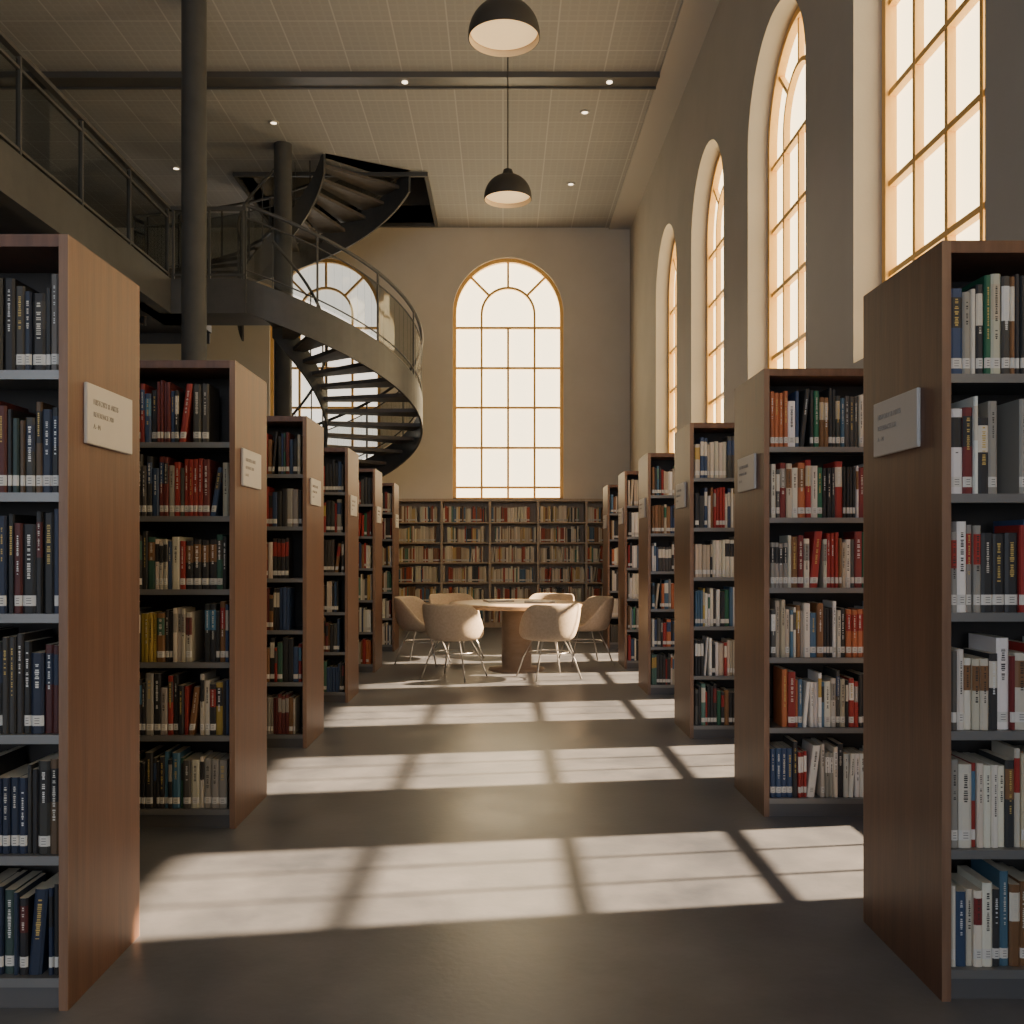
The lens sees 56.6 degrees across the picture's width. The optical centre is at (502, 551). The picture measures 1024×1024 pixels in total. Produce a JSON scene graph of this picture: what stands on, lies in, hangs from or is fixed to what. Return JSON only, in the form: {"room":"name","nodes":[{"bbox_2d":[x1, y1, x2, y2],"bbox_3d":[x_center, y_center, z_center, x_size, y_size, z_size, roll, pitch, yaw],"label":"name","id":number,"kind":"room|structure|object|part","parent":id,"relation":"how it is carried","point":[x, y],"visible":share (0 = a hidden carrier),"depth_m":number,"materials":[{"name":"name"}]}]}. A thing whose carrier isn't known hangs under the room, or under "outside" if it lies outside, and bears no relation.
{"room":"library","nodes":[
{"label":"library","id":0,"kind":"room"},
{"bbox_2d":[0,29,269,343],"bbox_3d":[-6.025,-3.445,3.490,5.930,1.330,18.960,0,0,0],"label":"mezzanine","id":1,"kind":"object","parent":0,"point":[31,202],"visible":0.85,"depth_m":9.30,"materials":[{"name":"paint"}]},
{"bbox_2d":[0,71,659,89],"bbox_3d":[-3.545,-5.665,11.420,10.810,0.070,0.300,0,0,0],"label":"beam","id":2,"kind":"structure","parent":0,"point":[63,80],"depth_m":11.39,"materials":[{"name":"black metal"}]},
{"bbox_2d":[0,0,682,227],"bbox_3d":[-3.385,-5.850,5.350,11.230,0.300,22.700,0,0,0],"label":"ceiling","id":3,"kind":"structure","parent":0,"point":[457,137],"depth_m":12.05,"materials":[{"name":"paint"}]},
{"bbox_2d":[172,166,180,170],"bbox_3d":[-4.850,-5.690,14.100,0.130,0.020,0.130,0,0,0],"label":"recessed light","id":4,"kind":"object","parent":3,"relation":"in","point":[176,168],"visible":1,"depth_m":14.09,"materials":[{"name":"grey"}]},
{"bbox_2d":[269,120,278,125],"bbox_3d":[-3.040,-5.690,12.600,0.130,0.020,0.130,0,0,0],"label":"recessed light","id":5,"kind":"object","parent":3,"relation":"in","point":[272,122],"visible":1,"depth_m":12.58,"materials":[{"name":"grey"}]},
{"bbox_2d":[468,0,539,56],"bbox_3d":[0.008,-4.808,7.250,0.550,1.784,0.550,0,0,0],"label":"pendant lamp","id":6,"kind":"object","parent":3,"relation":"hanging from","point":[498,28],"visible":1,"depth_m":7.19,"materials":[{"name":"grey metal"}]},
{"bbox_2d":[471,19,536,49],"bbox_3d":[0.008,-3.962,7.250,0.511,0.005,0.511,0,0,0],"label":"diffuser","id":7,"kind":"object","parent":6,"relation":"attached to","point":[500,34],"depth_m":7.28,"materials":[{"name":"beige"}]},
{"bbox_2d":[484,57,531,207],"bbox_3d":[0.055,-4.833,10.700,0.540,1.734,0.540,0,0,0],"label":"pendant lamp","id":8,"kind":"object","parent":3,"relation":"hanging from","point":[507,189],"visible":0.98,"depth_m":10.63,"materials":[{"name":"grey metal"}]},
{"bbox_3d":[0.055,-4.996,10.700,0.013,1.368,0.013,0,0,22],"label":"cord","id":9,"kind":"part","parent":8,"relation":"part of","materials":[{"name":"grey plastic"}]},
{"bbox_3d":[0.055,-4.144,10.700,0.540,0.356,0.540,0,0,0],"label":"lamp shade","id":10,"kind":"part","parent":8,"relation":"part of","materials":[{"name":"grey metal"}]},
{"bbox_2d":[486,191,529,203],"bbox_3d":[0.055,-4.013,10.700,0.502,0.005,0.502,0,0,0],"label":"diffuser","id":11,"kind":"object","parent":8,"relation":"attached to","point":[502,197],"depth_m":10.76,"materials":[{"name":"beige plastic"}]},
{"bbox_2d":[580,109,589,114],"bbox_3d":[1.060,-5.690,12.300,0.130,0.020,0.130,0,0,0],"label":"recessed light","id":12,"kind":"object","parent":3,"relation":"in","point":[585,111],"visible":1,"depth_m":12.29,"materials":[{"name":"grey"}]},
{"bbox_2d":[253,177,429,204],"bbox_3d":[-2.590,-7.400,15.375,3.020,2.800,2.350,0,0,0],"label":"wall","id":13,"kind":"structure","parent":0,"point":[418,195],"depth_m":16.45,"materials":[{"name":"grey paint"}]},
{"bbox_2d":[233,172,437,226],"bbox_3d":[-2.590,-5.820,15.375,2.920,0.360,2.250,0,0,0],"label":"trim","id":14,"kind":"structure","parent":13,"relation":"attached to","point":[408,222],"depth_m":16.27,"materials":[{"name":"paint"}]},
{"bbox_2d":[112,228,629,498],"bbox_3d":[-3.535,-2.350,16.850,11.530,7.300,0.300,0,0,0],"label":"wall","id":15,"kind":"structure","parent":0,"point":[589,268],"depth_m":16.70,"materials":[{"name":"paint"}]},
{"bbox_2d":[270,259,379,459],"bbox_3d":[-3.130,-3.038,16.810,1.950,4.275,0.100,0,0,0],"label":"window","id":16,"kind":"structure","parent":15,"relation":"in","point":[341,286],"depth_m":16.84,"materials":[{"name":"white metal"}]},
{"bbox_2d":[453,259,562,498],"bbox_3d":[0.090,-3.038,16.810,1.950,4.275,0.100,0,0,0],"label":"window","id":17,"kind":"structure","parent":15,"relation":"in","point":[508,313],"depth_m":16.84,"materials":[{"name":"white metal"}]},
{"bbox_2d":[0,627,1023,1023],"bbox_3d":[-3.360,1.400,5.350,11.880,0.200,23.300,0,0,0],"label":"floor","id":18,"kind":"structure","parent":0,"point":[497,847],"depth_m":3.73,"materials":[{"name":"concrete"}]},
{"bbox_2d":[0,234,138,1010],"bbox_3d":[-2.425,0.200,2.955,2.413,2.200,0.530,0,0,0],"label":"bookshelf","id":19,"kind":"object","parent":18,"relation":"on","point":[94,388],"visible":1,"depth_m":2.87,"materials":[{"name":"brown wood"}]},
{"bbox_2d":[0,274,58,974],"bbox_3d":[-2.432,0.199,2.955,2.318,2.028,0.471,0,0,0],"label":"books","id":20,"kind":"object","parent":19,"relation":"in","point":[29,318],"visible":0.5,"depth_m":2.73,"materials":[{"name":"paper"}]},
{"bbox_3d":[-1.226,-0.410,2.960,0.012,0.180,0.340,0,0,0],"label":"sign plate","id":21,"kind":"part","parent":19,"relation":"part of","materials":[{"name":"white plastic"}]},
{"bbox_2d":[181,0,206,359],"bbox_3d":[-3.170,-2.200,9.750,0.400,7.000,0.400,0,0,0],"label":"round column","id":22,"kind":"structure","parent":18,"relation":"on","point":[193,12],"depth_m":9.65,"materials":[{"name":"metal"}]},
{"bbox_2d":[139,360,266,828],"bbox_3d":[-2.451,0.200,4.760,2.413,2.200,0.600,0,0,0],"label":"bookshelf","id":23,"kind":"object","parent":18,"relation":"on","point":[242,444],"visible":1,"depth_m":4.68,"materials":[{"name":"brown wood"}]},
{"bbox_2d":[139,380,228,808],"bbox_3d":[-2.458,0.201,4.760,2.319,2.025,0.541,0,0,0],"label":"books","id":24,"kind":"object","parent":23,"relation":"in","point":[176,777],"visible":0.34,"depth_m":4.50,"materials":[{"name":"multicoloured paper"}]},
{"bbox_3d":[-1.252,-0.410,4.730,0.012,0.180,0.340,0,0,0],"label":"sign plate","id":25,"kind":"part","parent":23,"relation":"part of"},
{"bbox_2d":[133,154,422,476],"bbox_3d":[-3.080,-2.686,13.300,3.917,8.072,3.918,0,0,44],"label":"spiral staircase","id":26,"kind":"structure","parent":18,"relation":"on","point":[290,317],"depth_m":13.44,"materials":[{"name":"metal"}]},
{"bbox_3d":[-3.593,-5.425,14.007,3.918,2.595,2.172,0,0,-36],"label":"handrail","id":27,"kind":"part","parent":26,"relation":"part of","materials":[{"name":"metal"}]},
{"bbox_3d":[-3.590,-5.275,14.003,3.890,2.569,2.153,0,0,-36],"label":"rail","id":28,"kind":"part","parent":26,"relation":"part of","materials":[{"name":"metal"}]},
{"bbox_3d":[-3.240,-5.425,13.521,1.250,2.575,0.704,0,0,-36],"label":"handrail","id":29,"kind":"part","parent":26,"relation":"part of","materials":[{"name":"metal"}]},
{"bbox_3d":[-3.590,-4.645,14.003,3.890,2.569,2.153,0,0,-36],"label":"rail","id":30,"kind":"part","parent":26,"relation":"part of","materials":[{"name":"metal"}]},
{"bbox_3d":[-3.080,-1.900,13.300,1.250,4.526,1.250,0,0,0],"label":"handrail","id":31,"kind":"part","parent":26,"relation":"part of","materials":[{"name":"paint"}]},
{"bbox_3d":[-3.080,-1.750,13.300,3.889,4.519,3.890,0,0,0],"label":"rail","id":32,"kind":"part","parent":26,"relation":"part of","materials":[{"name":"metal"}]},
{"bbox_3d":[-3.080,-1.120,13.300,3.889,4.519,3.890,0,0,0],"label":"rail","id":33,"kind":"part","parent":26,"relation":"part of","materials":[{"name":"metal"}]},
{"bbox_3d":[-3.080,-1.900,13.300,3.917,4.545,3.918,0,0,0],"label":"handrail","id":34,"kind":"part","parent":26,"relation":"part of","materials":[{"name":"metal"}]},
{"bbox_2d":[274,141,291,415],"bbox_3d":[-3.080,-2.200,13.300,0.400,7.000,0.400,0,0,0],"label":"round column","id":35,"kind":"structure","parent":18,"relation":"on","point":[282,150],"depth_m":13.19,"materials":[{"name":"metal"}]},
{"bbox_2d":[267,416,323,747],"bbox_3d":[-2.493,0.200,6.590,2.413,2.200,0.600,0,0,0],"label":"bookshelf","id":36,"kind":"object","parent":18,"relation":"on","point":[307,580],"visible":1,"depth_m":6.52,"materials":[{"name":"brown wood"}]},
{"bbox_2d":[267,432,302,733],"bbox_3d":[-2.500,0.199,6.590,2.319,2.028,0.540,0,0,0],"label":"books","id":37,"kind":"object","parent":36,"relation":"in","point":[284,454],"visible":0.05,"depth_m":6.33,"materials":[{"name":"multicoloured paper"}]},
{"bbox_3d":[-1.294,-0.410,6.560,0.012,0.180,0.340,0,0,0],"label":"sign plate","id":38,"kind":"part","parent":36,"relation":"part of","materials":[{"name":"white plastic"}]},
{"bbox_2d":[324,448,358,702],"bbox_3d":[-2.529,0.200,8.490,2.413,2.200,0.600,0,0,0],"label":"bookshelf","id":39,"kind":"object","parent":18,"relation":"on","point":[349,579],"visible":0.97,"depth_m":8.43,"materials":[{"name":"brown wood"}]},
{"bbox_2d":[324,460,344,691],"bbox_3d":[-2.537,0.201,8.490,2.319,2.024,0.540,0,0,0],"label":"books","id":40,"kind":"object","parent":39,"relation":"in","point":[334,473],"visible":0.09,"depth_m":8.23,"materials":[{"name":"multicoloured paper"}]},
{"bbox_3d":[-1.330,-0.410,8.460,0.012,0.180,0.340,0,0,0],"label":"sign plate","id":41,"kind":"part","parent":39,"relation":"part of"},
{"bbox_2d":[359,469,381,671],"bbox_3d":[-2.573,0.200,10.550,2.413,2.200,0.600,0,0,0],"label":"bookshelf","id":42,"kind":"object","parent":18,"relation":"on","point":[375,540],"visible":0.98,"depth_m":10.45,"materials":[{"name":"brown wood"}]},
{"bbox_2d":[359,478,372,663],"bbox_3d":[-2.580,0.204,10.550,2.318,2.019,0.540,0,0,0],"label":"books","id":43,"kind":"object","parent":42,"relation":"in","point":[366,485],"visible":0.03,"depth_m":10.29,"materials":[{"name":"multicoloured paper"}]},
{"bbox_3d":[-1.374,-0.410,10.520,0.012,0.180,0.340,0,0,0],"label":"sign plate","id":44,"kind":"part","parent":42,"relation":"part of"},
{"bbox_2d":[382,483,398,651],"bbox_3d":[-1.913,0.200,12.675,1.013,2.200,0.550,0,0,0],"label":"bookshelf","id":45,"kind":"object","parent":18,"relation":"on","point":[393,488],"visible":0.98,"depth_m":12.55,"materials":[{"name":"brown wood"}]},
{"bbox_2d":[382,492,391,644],"bbox_3d":[-1.921,0.202,12.675,0.919,2.021,0.490,0,0,0],"label":"books","id":46,"kind":"object","parent":45,"relation":"in","point":[387,497],"visible":0.12,"depth_m":12.44,"materials":[{"name":"multicoloured paper"}]},
{"bbox_3d":[-1.414,-0.410,12.670,0.012,0.180,0.340,0,0,0],"label":"sign plate","id":47,"kind":"part","parent":45,"relation":"part of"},
{"bbox_2d":[394,596,450,666],"bbox_3d":[-0.944,0.907,11.004,0.636,0.775,0.638,0,0,15],"label":"tub chair","id":48,"kind":"object","parent":18,"relation":"on","point":[408,609],"visible":0.66,"depth_m":10.83,"materials":[{"name":"fabric"}]},
{"bbox_3d":[-1.157,1.095,10.869,0.199,0.399,0.017,0,0,-30],"label":"leg","id":49,"kind":"part","parent":48,"relation":"part of","materials":[{"name":"silver metal"}]},
{"bbox_3d":[-1.061,1.095,11.227,0.017,0.399,0.199,0,0,-30],"label":"leg","id":50,"kind":"part","parent":48,"relation":"part of","materials":[{"name":"silver metal"}]},
{"bbox_3d":[-0.799,1.095,10.773,0.017,0.399,0.199,0,0,-30],"label":"leg","id":51,"kind":"part","parent":48,"relation":"part of","materials":[{"name":"silver metal"}]},
{"bbox_2d":[420,603,487,681],"bbox_3d":[-0.506,0.907,9.767,0.638,0.775,0.636,0,0,25],"label":"tub chair","id":52,"kind":"object","parent":18,"relation":"on","point":[442,622],"visible":1,"depth_m":9.52,"materials":[{"name":"fabric"}]},
{"bbox_3d":[-0.746,1.095,9.690,0.199,0.399,0.017,0,0,-20],"label":"leg","id":53,"kind":"part","parent":52,"relation":"part of","materials":[{"name":"silver metal"}]},
{"bbox_3d":[-0.590,1.095,10.026,0.017,0.399,0.199,0,0,-20],"label":"leg","id":54,"kind":"part","parent":52,"relation":"part of","materials":[{"name":"silver metal"}]},
{"bbox_3d":[-0.410,1.095,9.534,0.017,0.399,0.199,0,0,-20],"label":"leg","id":55,"kind":"part","parent":52,"relation":"part of","materials":[{"name":"silver metal"}]},
{"bbox_3d":[-0.254,1.095,9.870,0.199,0.399,0.017,0,0,-20],"label":"leg","id":56,"kind":"part","parent":52,"relation":"part of","materials":[{"name":"silver metal"}]},
{"bbox_2d":[428,593,483,657],"bbox_3d":[-0.587,0.907,11.663,0.638,0.775,0.636,0,0,-30],"label":"tub chair","id":57,"kind":"object","parent":18,"relation":"on","point":[441,598],"visible":0.13,"depth_m":11.91,"materials":[{"name":"fabric"}]},
{"bbox_2d":[399,499,602,627],"bbox_3d":[-0.677,0.193,16.510,5.795,2.215,0.360,0,0,0],"label":"bookcase","id":58,"kind":"object","parent":18,"relation":"on","point":[441,542],"visible":0.3,"depth_m":16.67,"materials":[{"name":"brown wood"}]},
{"bbox_2d":[399,505,602,621],"bbox_3d":[-0.699,0.204,16.476,5.648,2.017,0.211,0,0,0],"label":"books","id":59,"kind":"object","parent":58,"relation":"in","point":[427,514],"visible":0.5,"depth_m":16.38,"materials":[{"name":"beige paper"}]},
{"bbox_2d":[449,599,584,672],"bbox_3d":[0.150,0.917,10.500,1.500,0.765,1.500,0,0,0],"label":"round table","id":60,"kind":"object","parent":18,"relation":"on","point":[514,646],"visible":0.75,"depth_m":10.35,"materials":[{"name":"brown wood"}]},
{"bbox_2d":[516,603,581,681],"bbox_3d":[0.475,0.907,9.766,0.638,0.775,0.636,0,0,-22],"label":"tub chair","id":61,"kind":"object","parent":18,"relation":"on","point":[539,622],"visible":1,"depth_m":9.52,"materials":[{"name":"fabric"}]},
{"bbox_3d":[0.229,1.095,9.882,0.199,0.399,0.017,0,0,23],"label":"leg","id":62,"kind":"part","parent":61,"relation":"part of","materials":[{"name":"silver metal"}]},
{"bbox_3d":[0.368,1.095,9.539,0.017,0.399,0.199,0,0,23],"label":"leg","id":63,"kind":"part","parent":61,"relation":"part of","materials":[{"name":"silver metal"}]},
{"bbox_3d":[0.572,1.095,10.021,0.017,0.399,0.199,0,0,23],"label":"leg","id":64,"kind":"part","parent":61,"relation":"part of","materials":[{"name":"silver metal"}]},
{"bbox_3d":[0.711,1.095,9.678,0.199,0.399,0.017,0,0,23],"label":"leg","id":65,"kind":"part","parent":61,"relation":"part of","materials":[{"name":"silver metal"}]},
{"bbox_2d":[529,593,573,659],"bbox_3d":[0.556,0.907,11.713,0.638,0.775,0.636,0,0,25],"label":"tub chair","id":66,"kind":"object","parent":18,"relation":"on","point":[551,596],"visible":0.03,"depth_m":11.97,"materials":[{"name":"fabric"}]},
{"bbox_2d":[557,596,613,666],"bbox_3d":[0.964,0.907,11.004,0.636,0.775,0.638,0,0,-15],"label":"tub chair","id":67,"kind":"object","parent":18,"relation":"on","point":[596,614],"visible":0.67,"depth_m":10.84,"materials":[{"name":"fabric"}]},
{"bbox_3d":[0.819,1.095,10.773,0.017,0.399,0.199,0,0,30],"label":"leg","id":68,"kind":"part","parent":67,"relation":"part of","materials":[{"name":"silver metal"}]},
{"bbox_3d":[1.081,1.095,11.227,0.017,0.399,0.199,0,0,30],"label":"leg","id":69,"kind":"part","parent":67,"relation":"part of","materials":[{"name":"silver metal"}]},
{"bbox_3d":[1.177,1.095,10.869,0.199,0.399,0.017,0,0,30],"label":"leg","id":70,"kind":"part","parent":67,"relation":"part of","materials":[{"name":"silver metal"}]},
{"bbox_2d":[603,485,617,648],"bbox_3d":[1.788,0.200,13.000,0.803,2.200,0.600,0,0,0],"label":"bookshelf","id":71,"kind":"object","parent":18,"relation":"on","point":[608,490],"visible":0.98,"depth_m":12.85,"materials":[{"name":"brown wood"}]},
{"bbox_3d":[1.394,-0.410,13.010,0.012,0.180,0.340,0,0,0],"label":"sign plate","id":72,"kind":"part","parent":71,"relation":"part of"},
{"bbox_2d":[610,493,617,641],"bbox_3d":[1.795,0.208,13.000,0.708,2.010,0.540,0,0,0],"label":"books","id":73,"kind":"object","parent":71,"relation":"in","point":[613,500],"visible":0.13,"depth_m":12.74,"materials":[{"name":"multicoloured paper"}]},
{"bbox_2d":[618,471,638,668],"bbox_3d":[1.766,0.200,10.870,0.848,2.200,0.600,0,0,0],"label":"bookshelf","id":74,"kind":"object","parent":18,"relation":"on","point":[623,540],"visible":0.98,"depth_m":10.77,"materials":[{"name":"brown wood"}]},
{"bbox_3d":[1.349,-0.410,10.880,0.012,0.180,0.340,0,0,0],"label":"sign plate","id":75,"kind":"part","parent":74,"relation":"part of","materials":[{"name":"white plastic"}]},
{"bbox_2d":[627,479,638,660],"bbox_3d":[1.772,0.200,10.870,0.754,2.026,0.540,0,0,0],"label":"books","id":76,"kind":"object","parent":74,"relation":"in","point":[632,485],"visible":0.14,"depth_m":10.61,"materials":[{"name":"multicoloured paper"}]},
{"bbox_2d":[639,453,673,694],"bbox_3d":[1.747,0.200,8.940,0.885,2.200,0.600,0,0,0],"label":"bookshelf","id":77,"kind":"object","parent":18,"relation":"on","point":[665,461],"visible":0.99,"depth_m":8.83,"materials":[{"name":"brown wood"}]},
{"bbox_3d":[1.312,-0.410,8.950,0.012,0.180,0.340,0,0,0],"label":"sign plate","id":78,"kind":"part","parent":77,"relation":"part of","materials":[{"name":"white plastic"}]},
{"bbox_2d":[651,466,673,684],"bbox_3d":[1.754,0.206,8.940,0.791,2.014,0.540,0,0,0],"label":"books","id":79,"kind":"object","parent":77,"relation":"in","point":[662,482],"visible":0.24,"depth_m":8.68,"materials":[{"name":"multicoloured paper"}]},
{"bbox_2d":[674,423,733,738],"bbox_3d":[1.739,0.200,6.915,0.901,2.200,0.600,0,0,0],"label":"bookshelf","id":80,"kind":"object","parent":18,"relation":"on","point":[686,485],"visible":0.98,"depth_m":6.82,"materials":[{"name":"brown wood"}]},
{"bbox_3d":[1.296,-0.410,6.925,0.012,0.180,0.340,0,0,0],"label":"sign plate","id":81,"kind":"part","parent":80,"relation":"part of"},
{"bbox_2d":[694,436,733,724],"bbox_3d":[1.746,0.200,6.915,0.807,2.027,0.540,0,0,0],"label":"books","id":82,"kind":"object","parent":80,"relation":"in","point":[714,508],"visible":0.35,"depth_m":6.65,"materials":[{"name":"multicoloured paper"}]},
{"bbox_2d":[734,368,862,816],"bbox_3d":[1.729,0.200,4.960,0.922,2.200,0.600,0,0,0],"label":"bookshelf","id":83,"kind":"object","parent":18,"relation":"on","point":[754,726],"visible":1,"depth_m":4.88,"materials":[{"name":"brown wood"}]},
{"bbox_3d":[1.275,-0.410,4.970,0.012,0.180,0.340,0,0,0],"label":"sign plate","id":84,"kind":"part","parent":83,"relation":"part of","materials":[{"name":"white plastic"}]},
{"bbox_2d":[769,388,862,797],"bbox_3d":[1.735,0.201,4.960,0.828,2.024,0.541,0,0,0],"label":"books","id":85,"kind":"object","parent":83,"relation":"in","point":[807,417],"visible":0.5,"depth_m":4.70,"materials":[{"name":"multicoloured paper"}]},
{"bbox_2d":[863,240,1023,1001],"bbox_3d":[1.723,0.200,3.045,0.934,2.200,0.600,0,0,0],"label":"bookshelf","id":86,"kind":"object","parent":18,"relation":"on","point":[910,628],"visible":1,"depth_m":2.94,"materials":[{"name":"brown wood"}]},
{"bbox_3d":[1.263,-0.410,3.055,0.012,0.180,0.340,0,0,0],"label":"sign plate","id":87,"kind":"part","parent":86,"relation":"part of","materials":[{"name":"white plastic"}]},
{"bbox_2d":[951,274,1023,966],"bbox_3d":[1.729,0.199,3.045,0.840,2.029,0.541,0,0,0],"label":"books","id":88,"kind":"object","parent":86,"relation":"in","point":[987,314],"visible":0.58,"depth_m":2.78,"materials":[{"name":"multicoloured paper"}]},
{"bbox_2d":[630,0,1023,470],"bbox_3d":[2.405,-2.350,5.350,0.350,7.300,23.300,0,0,0],"label":"wall","id":89,"kind":"structure","parent":0,"point":[723,108],"depth_m":8.56,"materials":[{"name":"paint"}]},
{"bbox_2d":[609,0,719,228],"bbox_3d":[2.045,-5.685,5.350,0.370,0.030,22.700,0,0,0],"label":"trim","id":90,"kind":"structure","parent":89,"relation":"attached to","point":[694,19],"depth_m":11.93,"materials":[{"name":"grey paint"}]},
{"bbox_2d":[668,240,676,452],"bbox_3d":[2.455,-2.828,13.030,0.090,3.255,1.650,0,0,0],"label":"window","id":91,"kind":"structure","parent":89,"relation":"in","point":[672,292],"depth_m":13.79,"materials":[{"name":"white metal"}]},
{"bbox_2d":[706,153,723,422],"bbox_3d":[2.455,-2.828,10.430,0.090,3.255,1.650,0,0,0],"label":"window","id":92,"kind":"structure","parent":89,"relation":"in","point":[714,241],"depth_m":10.98,"materials":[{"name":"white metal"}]},
{"bbox_2d":[768,6,804,367],"bbox_3d":[2.455,-2.828,7.830,0.090,3.255,1.650,0,0,0],"label":"window","id":93,"kind":"structure","parent":89,"relation":"in","point":[786,130],"depth_m":8.21,"materials":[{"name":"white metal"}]},
{"bbox_2d":[882,0,984,282],"bbox_3d":[2.455,-2.828,5.220,0.090,3.255,1.650,0,0,0],"label":"window","id":94,"kind":"structure","parent":89,"relation":"in","point":[933,51],"depth_m":5.51,"materials":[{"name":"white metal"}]}
]}

